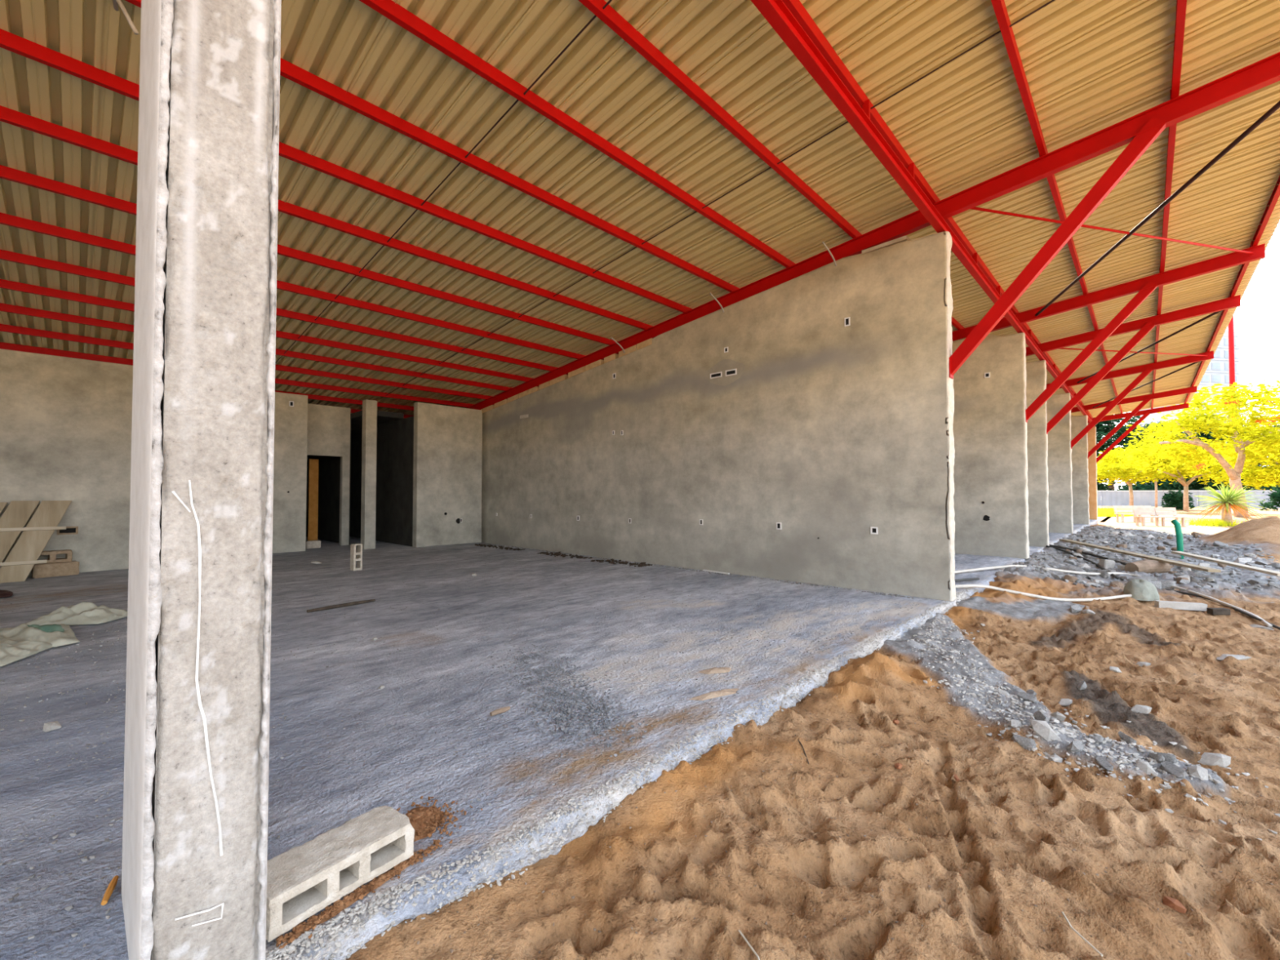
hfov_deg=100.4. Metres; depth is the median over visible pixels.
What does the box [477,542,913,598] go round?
crumbs
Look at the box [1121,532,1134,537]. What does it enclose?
chunk
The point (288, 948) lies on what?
slab edge aggregate
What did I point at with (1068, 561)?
chunk
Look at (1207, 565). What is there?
chunk
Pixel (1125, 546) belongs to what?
chunk
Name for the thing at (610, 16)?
purlin
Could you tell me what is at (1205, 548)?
chunk
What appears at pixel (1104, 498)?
fence
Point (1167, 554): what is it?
chunk
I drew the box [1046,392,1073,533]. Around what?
wall
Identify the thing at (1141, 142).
strut
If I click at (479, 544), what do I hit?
litter
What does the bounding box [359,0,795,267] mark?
purlin
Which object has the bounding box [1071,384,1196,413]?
rafter
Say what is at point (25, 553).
wooden pallet
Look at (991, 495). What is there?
wall
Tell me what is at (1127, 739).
stone
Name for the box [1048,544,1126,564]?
cable
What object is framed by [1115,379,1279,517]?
tree
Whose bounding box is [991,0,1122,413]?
purlin
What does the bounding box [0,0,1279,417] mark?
ceiling
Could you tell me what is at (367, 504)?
column
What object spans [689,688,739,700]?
print
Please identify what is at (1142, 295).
strut
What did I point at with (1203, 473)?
tree
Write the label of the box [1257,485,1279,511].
shrub
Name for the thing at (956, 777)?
bit
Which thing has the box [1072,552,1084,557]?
chunk
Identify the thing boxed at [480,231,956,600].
wall
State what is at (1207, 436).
evergreen tree
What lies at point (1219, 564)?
chunk
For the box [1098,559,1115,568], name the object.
concrete block
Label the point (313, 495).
door
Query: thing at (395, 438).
wall
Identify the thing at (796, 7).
purlin
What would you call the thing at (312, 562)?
stone
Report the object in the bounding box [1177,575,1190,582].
chunk
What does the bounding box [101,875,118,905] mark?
wood splinter
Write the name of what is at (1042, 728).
stone
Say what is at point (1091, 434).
wall
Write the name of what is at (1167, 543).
chunk
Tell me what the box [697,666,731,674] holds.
print
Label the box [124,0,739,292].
purlin
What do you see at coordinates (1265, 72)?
rafter
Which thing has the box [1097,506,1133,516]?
lawn
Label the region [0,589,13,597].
rag
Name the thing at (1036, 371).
wall
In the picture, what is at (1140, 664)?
stone
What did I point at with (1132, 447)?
tree
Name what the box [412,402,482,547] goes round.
wall
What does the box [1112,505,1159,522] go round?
bench
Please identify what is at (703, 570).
strip
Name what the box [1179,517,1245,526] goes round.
grass tuft
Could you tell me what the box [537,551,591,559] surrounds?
litter
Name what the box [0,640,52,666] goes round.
sack
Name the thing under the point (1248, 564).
chunk
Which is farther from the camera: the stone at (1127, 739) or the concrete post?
the concrete post
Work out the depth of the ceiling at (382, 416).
12.64 m
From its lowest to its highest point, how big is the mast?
25.500 m
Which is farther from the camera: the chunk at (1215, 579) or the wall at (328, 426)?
the wall at (328, 426)
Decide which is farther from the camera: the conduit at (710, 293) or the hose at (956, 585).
the conduit at (710, 293)
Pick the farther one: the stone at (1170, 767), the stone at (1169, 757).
the stone at (1169, 757)
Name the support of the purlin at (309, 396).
attached to the ceiling at (1090, 66)
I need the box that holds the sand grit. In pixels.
[413,608,1279,959]
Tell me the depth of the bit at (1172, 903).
1.88 m
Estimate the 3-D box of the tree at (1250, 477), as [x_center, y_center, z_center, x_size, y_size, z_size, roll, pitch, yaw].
[45.220,-0.600,36.989,7.427,6.262,6.102,-1,-2,38]
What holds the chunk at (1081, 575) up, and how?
on the ground at (981, 916)
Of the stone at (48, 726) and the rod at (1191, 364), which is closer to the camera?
the stone at (48, 726)
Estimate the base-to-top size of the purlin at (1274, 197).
0.100 m
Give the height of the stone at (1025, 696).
0.066 m
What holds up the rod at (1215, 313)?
attached to the rafter at (1234, 301)
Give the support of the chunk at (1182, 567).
on the ground at (981, 916)
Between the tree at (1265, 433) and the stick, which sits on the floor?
the stick
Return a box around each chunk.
[1049,573,1062,578]
[1058,564,1087,575]
[1063,559,1075,564]
[1064,574,1077,582]
[1072,546,1090,551]
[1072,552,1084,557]
[1075,549,1083,554]
[1075,573,1088,577]
[1078,563,1090,568]
[1082,567,1097,572]
[1088,576,1103,580]
[1096,570,1110,577]
[1097,568,1116,575]
[1107,557,1120,561]
[1109,531,1119,534]
[1110,581,1123,588]
[1115,544,1127,548]
[1120,537,1131,540]
[1120,576,1128,580]
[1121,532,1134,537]
[1127,575,1158,581]
[1139,545,1148,548]
[1142,534,1155,537]
[1148,581,1161,589]
[1150,533,1164,537]
[1156,546,1165,550]
[1160,552,1182,559]
[1160,580,1176,590]
[1162,541,1176,546]
[1170,546,1177,551]
[1175,577,1188,583]
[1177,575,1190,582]
[1179,579,1190,584]
[1180,566,1191,570]
[1183,543,1194,547]
[1191,532,1204,537]
[1193,574,1210,577]
[1198,563,1209,567]
[1201,546,1214,550]
[1205,577,1214,582]
[1206,582,1218,588]
[1209,577,1222,580]
[1211,571,1231,575]
[1213,541,1225,546]
[1217,563,1227,567]
[1225,546,1239,549]
[1226,570,1236,575]
[1233,557,1252,563]
[1244,553,1254,556]
[1244,563,1263,568]
[1245,579,1266,585]
[1254,560,1267,565]
[1266,562,1279,567]
[1266,582,1279,587]
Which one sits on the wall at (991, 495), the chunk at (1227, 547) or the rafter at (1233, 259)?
the rafter at (1233, 259)
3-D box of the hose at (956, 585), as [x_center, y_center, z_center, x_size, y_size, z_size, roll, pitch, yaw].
[5.209,1.480,6.987,3.026,0.260,0.246,0,-1,-7]
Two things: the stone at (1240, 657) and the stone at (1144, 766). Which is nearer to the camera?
the stone at (1144, 766)
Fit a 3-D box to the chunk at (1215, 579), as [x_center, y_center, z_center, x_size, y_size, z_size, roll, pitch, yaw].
[9.250,1.615,8.548,0.097,0.098,0.200,1,-1,-23]
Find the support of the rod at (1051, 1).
attached to the ceiling at (1090, 66)
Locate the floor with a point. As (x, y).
(316, 802)
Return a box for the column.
[360,399,377,549]
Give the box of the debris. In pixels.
[0,551,919,954]
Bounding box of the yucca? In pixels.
[1191,481,1263,524]
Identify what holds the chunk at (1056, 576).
on the ground at (981, 916)
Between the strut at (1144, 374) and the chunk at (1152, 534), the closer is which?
the strut at (1144, 374)
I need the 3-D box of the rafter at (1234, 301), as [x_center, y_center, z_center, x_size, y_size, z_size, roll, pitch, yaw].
[6.401,-2.591,15.176,14.280,1.875,0.105,-1,-2,43]
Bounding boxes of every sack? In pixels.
[0,623,79,647]
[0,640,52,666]
[26,601,127,625]
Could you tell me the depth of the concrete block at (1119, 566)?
9.58 m
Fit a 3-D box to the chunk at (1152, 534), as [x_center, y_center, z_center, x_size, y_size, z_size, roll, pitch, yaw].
[16.960,1.803,17.439,0.250,0.115,0.377,1,-2,-32]
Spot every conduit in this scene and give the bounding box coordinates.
[112,0,138,35]
[610,337,624,353]
[709,292,724,312]
[822,240,836,266]
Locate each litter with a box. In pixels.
[474,543,524,551]
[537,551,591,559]
[591,558,652,567]
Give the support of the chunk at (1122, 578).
on the ground at (981, 916)
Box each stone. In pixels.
[43,720,62,732]
[311,560,322,564]
[995,688,1010,695]
[1006,719,1021,727]
[1011,734,1035,751]
[1017,691,1037,702]
[1026,688,1036,695]
[1030,719,1062,741]
[1033,711,1049,722]
[1048,754,1062,763]
[1050,711,1066,720]
[1057,698,1072,706]
[1066,740,1084,752]
[1069,604,1082,613]
[1076,680,1087,689]
[1081,608,1095,613]
[1091,735,1103,742]
[1095,755,1113,770]
[1109,666,1121,672]
[1118,731,1136,743]
[1130,704,1151,713]
[1135,662,1151,666]
[1135,760,1157,775]
[1148,752,1164,763]
[1153,751,1177,763]
[1160,760,1186,777]
[1187,764,1208,780]
[1197,752,1231,767]
[1216,653,1251,661]
[1249,624,1274,630]
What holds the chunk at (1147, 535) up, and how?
on the ground at (981, 916)
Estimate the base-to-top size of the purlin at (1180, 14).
0.100 m
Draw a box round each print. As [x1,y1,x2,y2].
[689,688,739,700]
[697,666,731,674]
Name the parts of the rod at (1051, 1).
rod, rod, rod, rod, rod, rod, rod, rod, rod, rod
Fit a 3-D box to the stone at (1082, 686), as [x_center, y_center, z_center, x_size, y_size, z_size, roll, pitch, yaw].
[3.247,1.511,3.918,0.100,0.061,0.050,1,-2,-42]
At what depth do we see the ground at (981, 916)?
2.32 m
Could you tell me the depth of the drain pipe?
11.77 m
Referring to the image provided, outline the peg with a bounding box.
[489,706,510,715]
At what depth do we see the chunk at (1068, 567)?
9.22 m
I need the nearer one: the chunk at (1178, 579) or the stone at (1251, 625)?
the stone at (1251, 625)
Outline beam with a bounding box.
[751,0,1092,422]
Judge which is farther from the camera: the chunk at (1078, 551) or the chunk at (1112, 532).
the chunk at (1112, 532)
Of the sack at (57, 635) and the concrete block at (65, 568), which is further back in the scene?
the concrete block at (65, 568)
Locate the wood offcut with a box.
[1206,607,1230,614]
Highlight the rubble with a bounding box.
[1014,525,1279,593]
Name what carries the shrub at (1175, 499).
on the ground at (981, 916)
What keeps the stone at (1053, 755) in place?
on the ground at (981, 916)
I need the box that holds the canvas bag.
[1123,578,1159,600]
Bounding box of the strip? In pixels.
[702,569,729,573]
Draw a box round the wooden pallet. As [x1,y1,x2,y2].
[0,500,71,582]
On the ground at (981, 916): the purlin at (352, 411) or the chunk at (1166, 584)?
the chunk at (1166, 584)
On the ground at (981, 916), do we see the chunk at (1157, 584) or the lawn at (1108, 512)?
the chunk at (1157, 584)
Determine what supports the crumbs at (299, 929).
on the floor
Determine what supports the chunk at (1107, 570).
on the ground at (981, 916)
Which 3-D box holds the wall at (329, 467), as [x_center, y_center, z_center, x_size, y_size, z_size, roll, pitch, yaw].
[-8.479,0.073,14.203,4.150,3.000,0.070,-1,-2,43]
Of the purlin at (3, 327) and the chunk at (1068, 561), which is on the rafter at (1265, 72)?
the purlin at (3, 327)
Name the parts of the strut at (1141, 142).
plate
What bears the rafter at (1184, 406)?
on the wall at (1091, 434)
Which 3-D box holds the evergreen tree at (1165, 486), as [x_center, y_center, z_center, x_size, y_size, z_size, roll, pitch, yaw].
[66.489,-2.137,68.013,10.014,10.788,8.676,0,-1,0]
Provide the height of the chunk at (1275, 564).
0.152 m
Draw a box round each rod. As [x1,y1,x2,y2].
[275,0,612,364]
[386,0,1054,395]
[970,206,1253,253]
[1035,100,1279,316]
[1057,347,1207,355]
[1076,310,1222,383]
[1093,361,1199,408]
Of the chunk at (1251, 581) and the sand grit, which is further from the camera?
the chunk at (1251, 581)
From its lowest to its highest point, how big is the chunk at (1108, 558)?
0.123 m
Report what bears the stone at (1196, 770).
on the ground at (981, 916)
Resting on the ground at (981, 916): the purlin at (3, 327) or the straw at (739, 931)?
the straw at (739, 931)
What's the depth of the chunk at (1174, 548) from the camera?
12.99 m
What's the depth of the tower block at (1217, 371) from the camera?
140.82 m
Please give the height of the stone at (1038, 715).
0.067 m
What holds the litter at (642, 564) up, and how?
on the floor
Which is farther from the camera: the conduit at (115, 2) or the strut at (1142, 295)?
the strut at (1142, 295)
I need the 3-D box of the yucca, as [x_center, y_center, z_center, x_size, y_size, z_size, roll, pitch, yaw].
[27.652,1.150,25.112,2.524,2.206,2.297,0,-1,9]
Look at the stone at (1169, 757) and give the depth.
2.82 m
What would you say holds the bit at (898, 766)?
on the ground at (981, 916)
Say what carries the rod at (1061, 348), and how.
attached to the rafter at (1234, 301)
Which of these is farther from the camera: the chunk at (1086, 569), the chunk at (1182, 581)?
the chunk at (1086, 569)
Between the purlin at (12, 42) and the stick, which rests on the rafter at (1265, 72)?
the purlin at (12, 42)
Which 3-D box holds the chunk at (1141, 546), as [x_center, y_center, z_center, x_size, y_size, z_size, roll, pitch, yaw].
[12.740,1.708,13.464,0.097,0.100,0.197,1,-1,-22]
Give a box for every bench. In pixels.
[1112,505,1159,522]
[1132,507,1187,526]
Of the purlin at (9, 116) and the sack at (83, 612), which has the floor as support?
the sack at (83, 612)
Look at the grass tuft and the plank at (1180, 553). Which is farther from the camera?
the grass tuft
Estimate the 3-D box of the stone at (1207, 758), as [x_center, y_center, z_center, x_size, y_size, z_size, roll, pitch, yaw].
[3.124,1.524,2.903,0.107,0.078,0.112,1,-1,-27]
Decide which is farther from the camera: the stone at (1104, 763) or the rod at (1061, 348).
the rod at (1061, 348)
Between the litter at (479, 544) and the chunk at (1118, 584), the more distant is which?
the litter at (479, 544)
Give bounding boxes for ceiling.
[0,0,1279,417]
[350,410,404,430]
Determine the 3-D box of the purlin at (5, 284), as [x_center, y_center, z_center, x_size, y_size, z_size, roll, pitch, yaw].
[1.142,-2.193,16.039,0.050,0.100,41.060,-1,-2,43]
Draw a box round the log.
[1124,560,1170,573]
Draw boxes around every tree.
[1087,412,1142,490]
[1097,445,1183,509]
[1097,448,1103,490]
[1107,440,1199,507]
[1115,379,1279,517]
[1116,421,1204,490]
[1146,441,1250,511]
[1174,420,1249,498]
[1212,432,1279,490]
[1223,423,1279,490]
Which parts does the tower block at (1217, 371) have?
pane, pane, pane, pane, pane, pane, pane, pane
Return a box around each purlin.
[0,28,692,312]
[0,105,653,329]
[0,164,617,345]
[0,212,585,359]
[0,249,558,371]
[0,279,533,382]
[0,302,511,391]
[0,324,493,399]
[0,342,474,407]
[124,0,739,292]
[275,390,413,410]
[350,408,413,417]
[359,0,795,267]
[578,0,964,329]
[782,0,1093,417]
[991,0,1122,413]
[1151,0,1186,408]
[1184,175,1279,403]
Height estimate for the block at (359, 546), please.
0.426 m
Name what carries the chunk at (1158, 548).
on the ground at (981, 916)
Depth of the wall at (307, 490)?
14.89 m
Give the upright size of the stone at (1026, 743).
0.067 m
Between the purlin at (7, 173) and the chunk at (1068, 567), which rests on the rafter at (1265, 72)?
the purlin at (7, 173)
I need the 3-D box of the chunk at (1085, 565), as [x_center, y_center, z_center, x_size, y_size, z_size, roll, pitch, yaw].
[8.214,1.614,9.850,0.231,0.147,0.194,0,-1,-11]
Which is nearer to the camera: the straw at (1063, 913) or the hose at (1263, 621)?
the straw at (1063, 913)
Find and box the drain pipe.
[1171,519,1183,559]
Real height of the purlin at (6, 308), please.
0.100 m
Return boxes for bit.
[893,719,898,724]
[894,763,902,768]
[953,773,959,781]
[1163,895,1186,913]
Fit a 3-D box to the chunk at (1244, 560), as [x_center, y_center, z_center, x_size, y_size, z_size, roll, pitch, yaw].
[12.410,1.683,10.982,0.296,0.173,0.302,-1,-1,24]
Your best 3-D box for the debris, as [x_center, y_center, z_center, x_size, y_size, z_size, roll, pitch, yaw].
[-2.213,1.389,6.135,8.013,0.013,7.109,-1,-2,43]
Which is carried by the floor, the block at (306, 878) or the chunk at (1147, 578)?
the block at (306, 878)
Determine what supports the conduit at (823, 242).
attached to the wall at (801, 430)
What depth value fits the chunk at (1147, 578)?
8.37 m
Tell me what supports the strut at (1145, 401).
attached to the wall at (1080, 485)
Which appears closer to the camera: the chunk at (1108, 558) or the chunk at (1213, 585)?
the chunk at (1213, 585)
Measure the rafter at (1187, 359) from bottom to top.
1.875 m
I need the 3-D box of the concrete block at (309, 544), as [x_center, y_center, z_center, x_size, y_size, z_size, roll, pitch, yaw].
[-7.339,1.441,11.922,0.208,0.167,0.307,-1,-2,38]
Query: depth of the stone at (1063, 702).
3.59 m
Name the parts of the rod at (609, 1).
rod, rod, rod, rod, rod, rod, rod, rod, rod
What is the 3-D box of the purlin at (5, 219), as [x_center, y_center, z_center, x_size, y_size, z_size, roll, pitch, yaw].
[2.462,-2.425,14.791,0.050,0.100,41.060,-1,-2,43]
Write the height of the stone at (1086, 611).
0.079 m
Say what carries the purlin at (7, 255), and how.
on the rafter at (1265, 72)
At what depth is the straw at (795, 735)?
2.78 m
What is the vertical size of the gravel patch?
0.015 m
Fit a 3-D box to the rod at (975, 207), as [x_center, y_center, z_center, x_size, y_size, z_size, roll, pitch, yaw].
[6.630,-3.335,7.209,5.977,0.404,0.032,1,-1,-20]
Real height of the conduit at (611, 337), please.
0.251 m
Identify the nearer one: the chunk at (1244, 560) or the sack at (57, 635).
the sack at (57, 635)
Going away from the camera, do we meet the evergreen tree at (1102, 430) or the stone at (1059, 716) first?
the stone at (1059, 716)
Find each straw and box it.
[737,929,759,959]
[795,734,808,764]
[1061,911,1102,956]
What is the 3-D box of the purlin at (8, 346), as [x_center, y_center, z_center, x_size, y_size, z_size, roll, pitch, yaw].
[-0.781,-1.855,17.856,0.050,0.100,41.060,-1,-2,43]
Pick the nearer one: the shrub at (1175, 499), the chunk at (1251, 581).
the chunk at (1251, 581)
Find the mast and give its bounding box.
[1227,315,1235,417]
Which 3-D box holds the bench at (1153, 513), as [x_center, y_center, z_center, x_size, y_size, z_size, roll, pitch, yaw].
[24.008,1.706,24.661,1.900,0.850,0.620,0,-1,5]
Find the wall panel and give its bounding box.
[272,391,307,553]
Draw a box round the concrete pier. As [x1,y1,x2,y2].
[121,0,281,959]
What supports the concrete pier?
on the floor
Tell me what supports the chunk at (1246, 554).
on the ground at (981, 916)
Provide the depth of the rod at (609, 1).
4.85 m
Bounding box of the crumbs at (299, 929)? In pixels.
[275,791,482,948]
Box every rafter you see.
[466,52,1279,409]
[951,240,1265,341]
[1026,293,1240,356]
[1045,349,1213,388]
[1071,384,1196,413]
[1087,401,1188,423]
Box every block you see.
[31,560,79,577]
[39,549,72,564]
[266,805,414,942]
[305,540,320,548]
[350,543,362,570]
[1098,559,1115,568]
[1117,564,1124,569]
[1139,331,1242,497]
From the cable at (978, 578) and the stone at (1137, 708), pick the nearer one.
the stone at (1137, 708)
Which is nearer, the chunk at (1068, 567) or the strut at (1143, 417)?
the chunk at (1068, 567)
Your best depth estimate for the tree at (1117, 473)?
45.72 m
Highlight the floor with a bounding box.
[0,519,1098,959]
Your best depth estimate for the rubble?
11.04 m
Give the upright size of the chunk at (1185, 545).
0.123 m
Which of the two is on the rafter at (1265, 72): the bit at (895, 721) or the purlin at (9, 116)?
the purlin at (9, 116)
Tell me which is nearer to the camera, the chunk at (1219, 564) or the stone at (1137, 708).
the stone at (1137, 708)
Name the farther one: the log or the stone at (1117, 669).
the log
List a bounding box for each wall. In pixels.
[0,348,133,576]
[306,403,350,545]
[306,455,308,537]
[308,419,351,544]
[350,416,413,546]
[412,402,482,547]
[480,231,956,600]
[951,332,1029,558]
[1026,360,1048,546]
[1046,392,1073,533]
[1071,415,1089,524]
[1087,426,1097,519]
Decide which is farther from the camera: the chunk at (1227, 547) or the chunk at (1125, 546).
the chunk at (1125, 546)
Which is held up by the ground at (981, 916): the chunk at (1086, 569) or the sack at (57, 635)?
the chunk at (1086, 569)
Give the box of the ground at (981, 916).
[346,506,1279,959]
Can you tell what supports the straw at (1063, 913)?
on the ground at (981, 916)
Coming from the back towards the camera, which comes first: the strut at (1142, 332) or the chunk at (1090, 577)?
the strut at (1142, 332)
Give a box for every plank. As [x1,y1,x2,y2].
[1059,538,1221,572]
[1171,551,1279,576]
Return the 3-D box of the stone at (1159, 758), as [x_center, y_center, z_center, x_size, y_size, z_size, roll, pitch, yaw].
[2.736,1.466,2.817,0.039,0.050,0.080,0,-1,3]
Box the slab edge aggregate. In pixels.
[265,587,982,959]
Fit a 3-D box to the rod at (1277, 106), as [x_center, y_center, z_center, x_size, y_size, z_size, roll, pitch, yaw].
[6.630,-3.330,7.209,0.048,0.350,5.977,0,-1,17]
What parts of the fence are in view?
fence panel, fence panel, fence panel, fence panel, rail, fence panel, fence panel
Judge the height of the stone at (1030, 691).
0.059 m
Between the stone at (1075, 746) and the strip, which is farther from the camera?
the strip
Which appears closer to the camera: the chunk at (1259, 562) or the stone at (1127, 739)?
the stone at (1127, 739)
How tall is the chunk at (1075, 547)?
0.110 m
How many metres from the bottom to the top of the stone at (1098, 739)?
0.042 m
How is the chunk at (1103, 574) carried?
on the ground at (981, 916)
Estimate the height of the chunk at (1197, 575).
0.082 m
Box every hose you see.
[954,564,1272,627]
[955,584,1132,601]
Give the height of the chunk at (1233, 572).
0.123 m
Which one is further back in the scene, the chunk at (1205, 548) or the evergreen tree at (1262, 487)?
the evergreen tree at (1262, 487)
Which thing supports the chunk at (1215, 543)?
on the ground at (981, 916)
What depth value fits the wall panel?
11.08 m
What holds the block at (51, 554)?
on the concrete block at (65, 568)
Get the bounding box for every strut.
[949,117,1166,378]
[1025,280,1156,422]
[1046,321,1155,434]
[1071,367,1152,448]
[1088,396,1151,458]
[1096,411,1149,463]
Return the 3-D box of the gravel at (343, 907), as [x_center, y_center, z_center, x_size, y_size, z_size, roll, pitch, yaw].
[-0.869,1.284,1.662,0.044,0.014,0.476,-1,-2,33]
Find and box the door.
[307,458,318,540]
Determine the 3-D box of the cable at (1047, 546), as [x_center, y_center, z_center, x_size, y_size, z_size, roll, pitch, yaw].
[8.658,1.547,10.429,0.321,0.209,4.059,-1,-1,23]
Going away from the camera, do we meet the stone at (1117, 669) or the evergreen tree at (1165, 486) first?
the stone at (1117, 669)
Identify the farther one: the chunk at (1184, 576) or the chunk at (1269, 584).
the chunk at (1184, 576)
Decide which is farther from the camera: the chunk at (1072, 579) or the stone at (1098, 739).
the chunk at (1072, 579)
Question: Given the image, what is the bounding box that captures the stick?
[306,599,375,612]
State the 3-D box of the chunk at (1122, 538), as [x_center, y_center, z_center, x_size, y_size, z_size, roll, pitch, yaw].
[14.165,1.735,15.531,0.224,0.140,0.112,-1,-2,43]
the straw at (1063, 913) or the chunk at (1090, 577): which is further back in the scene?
the chunk at (1090, 577)
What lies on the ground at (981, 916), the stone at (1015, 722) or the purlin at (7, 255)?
the stone at (1015, 722)
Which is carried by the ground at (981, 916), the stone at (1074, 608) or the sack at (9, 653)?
the stone at (1074, 608)
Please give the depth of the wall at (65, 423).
8.22 m
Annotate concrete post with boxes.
[1154,600,1207,611]
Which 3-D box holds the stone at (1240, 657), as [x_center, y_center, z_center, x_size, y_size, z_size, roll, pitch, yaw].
[5.338,1.615,4.814,0.253,0.070,0.146,0,-1,-7]
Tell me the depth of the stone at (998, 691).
3.73 m
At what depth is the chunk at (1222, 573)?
9.40 m
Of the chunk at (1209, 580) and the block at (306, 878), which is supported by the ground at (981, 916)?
the chunk at (1209, 580)
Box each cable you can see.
[954,577,979,582]
[1045,545,1119,579]
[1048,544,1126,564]
[1166,588,1279,630]
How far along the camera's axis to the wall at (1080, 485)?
21.16 m
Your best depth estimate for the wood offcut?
6.57 m
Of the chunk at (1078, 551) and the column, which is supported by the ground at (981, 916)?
the chunk at (1078, 551)
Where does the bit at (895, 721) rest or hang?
on the ground at (981, 916)
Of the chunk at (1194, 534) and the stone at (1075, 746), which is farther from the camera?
the chunk at (1194, 534)
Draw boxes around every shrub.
[1160,484,1195,510]
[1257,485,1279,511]
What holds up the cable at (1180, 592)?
on the ground at (981, 916)
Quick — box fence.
[1097,489,1279,508]
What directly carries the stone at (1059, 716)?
on the ground at (981, 916)
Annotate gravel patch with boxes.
[464,642,681,768]
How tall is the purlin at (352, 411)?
0.100 m
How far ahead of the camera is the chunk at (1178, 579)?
8.27 m
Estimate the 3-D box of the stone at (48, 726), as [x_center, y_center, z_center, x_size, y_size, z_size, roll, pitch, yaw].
[-3.086,1.295,2.801,0.080,0.056,0.081,0,-1,-1]

